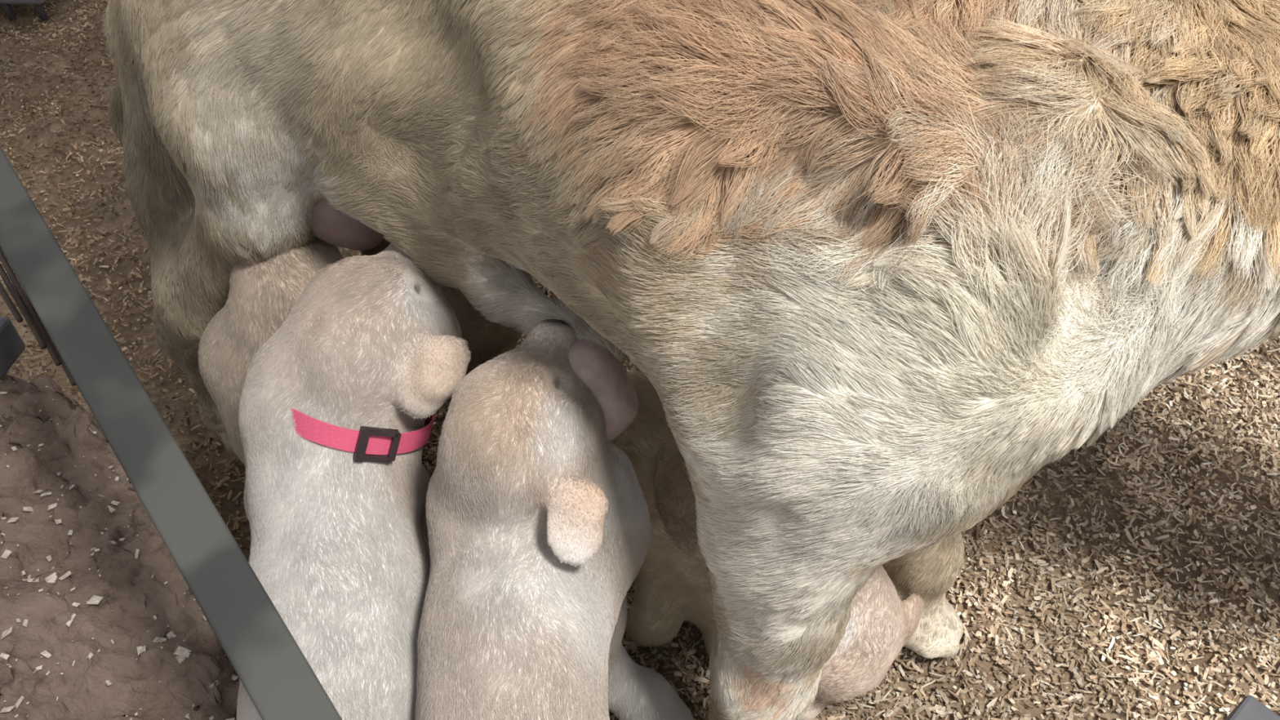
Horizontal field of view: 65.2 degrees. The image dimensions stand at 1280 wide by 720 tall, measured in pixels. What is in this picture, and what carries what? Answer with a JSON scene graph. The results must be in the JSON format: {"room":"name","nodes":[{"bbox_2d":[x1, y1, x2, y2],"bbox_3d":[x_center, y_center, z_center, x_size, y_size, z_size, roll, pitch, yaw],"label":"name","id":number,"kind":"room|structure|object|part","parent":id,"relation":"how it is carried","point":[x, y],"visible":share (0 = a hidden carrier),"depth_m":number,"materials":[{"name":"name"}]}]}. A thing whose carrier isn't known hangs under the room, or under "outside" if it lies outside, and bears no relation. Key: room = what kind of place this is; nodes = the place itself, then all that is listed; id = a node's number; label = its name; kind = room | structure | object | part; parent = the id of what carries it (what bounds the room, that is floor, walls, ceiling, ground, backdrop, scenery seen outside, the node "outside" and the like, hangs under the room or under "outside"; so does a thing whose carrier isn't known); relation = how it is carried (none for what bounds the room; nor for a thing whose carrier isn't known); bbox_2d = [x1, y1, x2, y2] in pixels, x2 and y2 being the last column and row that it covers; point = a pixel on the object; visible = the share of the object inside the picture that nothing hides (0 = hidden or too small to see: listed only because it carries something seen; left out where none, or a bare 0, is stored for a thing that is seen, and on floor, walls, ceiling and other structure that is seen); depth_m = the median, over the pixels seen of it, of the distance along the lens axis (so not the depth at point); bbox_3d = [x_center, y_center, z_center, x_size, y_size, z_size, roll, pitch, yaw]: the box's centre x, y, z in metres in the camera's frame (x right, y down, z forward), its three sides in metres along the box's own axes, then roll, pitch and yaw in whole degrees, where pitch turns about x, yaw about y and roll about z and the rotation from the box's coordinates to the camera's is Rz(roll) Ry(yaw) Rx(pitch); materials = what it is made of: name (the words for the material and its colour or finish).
{"room":"animal pen","nodes":[
{"label":"animal pen","id":0,"kind":"room"},
{"bbox_2d":[0,146,342,719],"bbox_3d":[-0.334,0.048,0.639,0.055,0.192,0.918,-29,52,-26],"label":"rail","id":1,"kind":"object","parent":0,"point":[62,317],"visible":1,"depth_m":0.60,"materials":[{"name":"grey metal"}]},
{"bbox_2d":[0,0,1279,719],"bbox_3d":[0.000,-0.135,1.279,5.200,0.047,5.200,0,45,0],"label":"ground","id":2,"kind":"structure","parent":0,"point":[228,507],"depth_m":1.01,"materials":[{"name":"brown wood"}]},
{"bbox_2d":[0,0,48,21],"bbox_3d":[-1.210,-0.674,1.708,0.400,0.152,0.100,2,45,2],"label":"trough","id":3,"kind":"object","parent":2,"relation":"on","point":[37,4],"visible":1,"depth_m":1.71,"materials":[{"name":"grey metal"}]},
{"bbox_3d":[-1.086,-0.614,1.706,0.029,0.068,0.013,35,55,30],"label":"leg","id":4,"kind":"part","parent":3,"relation":"part of","materials":[{"name":"grey metal"}]},
{"bbox_2d":[0,0,46,4],"bbox_3d":[-1.210,-0.685,1.696,0.401,0.120,0.100,2,45,2],"label":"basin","id":5,"kind":"object","parent":3,"relation":"in","point":[2,2],"depth_m":1.69,"materials":[{"name":"grey metal"}]},
{"bbox_3d":[-1.031,-0.614,1.706,0.013,0.068,0.029,-35,55,-30],"label":"leg","id":6,"kind":"part","parent":3,"relation":"part of","materials":[{"name":"grey metal"}]},
{"bbox_2d":[0,316,239,719],"bbox_3d":[-0.508,0.199,0.819,0.300,0.200,0.717,-26,51,-24],"label":"ledge","id":7,"kind":"object","parent":2,"relation":"on","point":[127,587],"depth_m":0.76,"materials":[{"name":"brown soil"}]},
{"bbox_3d":[-0.612,-0.013,0.918,0.064,0.040,0.044,4,45,4],"label":"grey bracket","id":8,"kind":"part","parent":7,"relation":"part of","materials":[{"name":"grey metal"}]},
{"bbox_2d":[0,370,238,719],"bbox_3d":[-0.439,0.167,0.778,0.182,0.065,0.543,-21,49,-20],"label":"wood flecks","id":9,"kind":"object","parent":7,"relation":"on","point":[182,652],"visible":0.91,"depth_m":0.76,"materials":[{"name":"beige wood"}]},
{"bbox_2d":[0,0,1279,719],"bbox_3d":[-0.200,-0.245,1.381,3.604,0.053,2.511,0,45,0],"label":"wood shavings","id":10,"kind":"object","parent":2,"relation":"on","point":[1264,393],"visible":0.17,"depth_m":0.95},
{"bbox_2d":[197,236,430,542],"bbox_3d":[-0.277,0.047,0.862,0.152,0.333,0.194,-15,47,-14],"label":"puppy","id":11,"kind":"object","parent":10,"relation":"on","point":[261,296],"visible":0.16,"depth_m":0.77},
{"bbox_2d":[235,242,471,719],"bbox_3d":[-0.208,0.187,0.697,0.176,0.373,0.478,2,45,2],"label":"puppy","id":12,"kind":"object","parent":10,"relation":"on","point":[337,408],"visible":0.87,"depth_m":0.66},
{"bbox_2d":[414,319,693,719],"bbox_3d":[-0.050,0.234,0.652,0.183,0.368,0.400,0,45,0],"label":"puppy","id":13,"kind":"object","parent":10,"relation":"on","point":[538,524],"visible":1,"depth_m":0.61},
{"bbox_2d":[101,0,1279,719],"bbox_3d":[0.100,-0.022,0.738,1.349,0.616,0.534,11,46,10],"label":"dog","id":14,"kind":"object","parent":10,"relation":"on","point":[873,268],"visible":0.9,"depth_m":0.51},
{"bbox_2d":[608,362,717,658],"bbox_3d":[0.031,0.059,0.918,0.169,0.238,0.390,0,45,0],"label":"puppy","id":15,"kind":"object","parent":2,"relation":"on","point":[673,585],"visible":0.2,"depth_m":0.81},
{"bbox_2d":[801,564,924,719],"bbox_3d":[0.159,0.169,0.875,0.149,0.146,0.274,0,45,0],"label":"puppy","id":16,"kind":"object","parent":2,"relation":"on","point":[880,624],"visible":0.19,"depth_m":0.77},
{"bbox_2d":[1224,695,1279,719],"bbox_3d":[0.419,0.298,0.727,0.032,0.150,0.032,-32,53,-28],"label":"post","id":17,"kind":"object","parent":2,"relation":"on","point":[1249,708],"visible":1,"depth_m":0.68,"materials":[{"name":"metal"}]}
]}

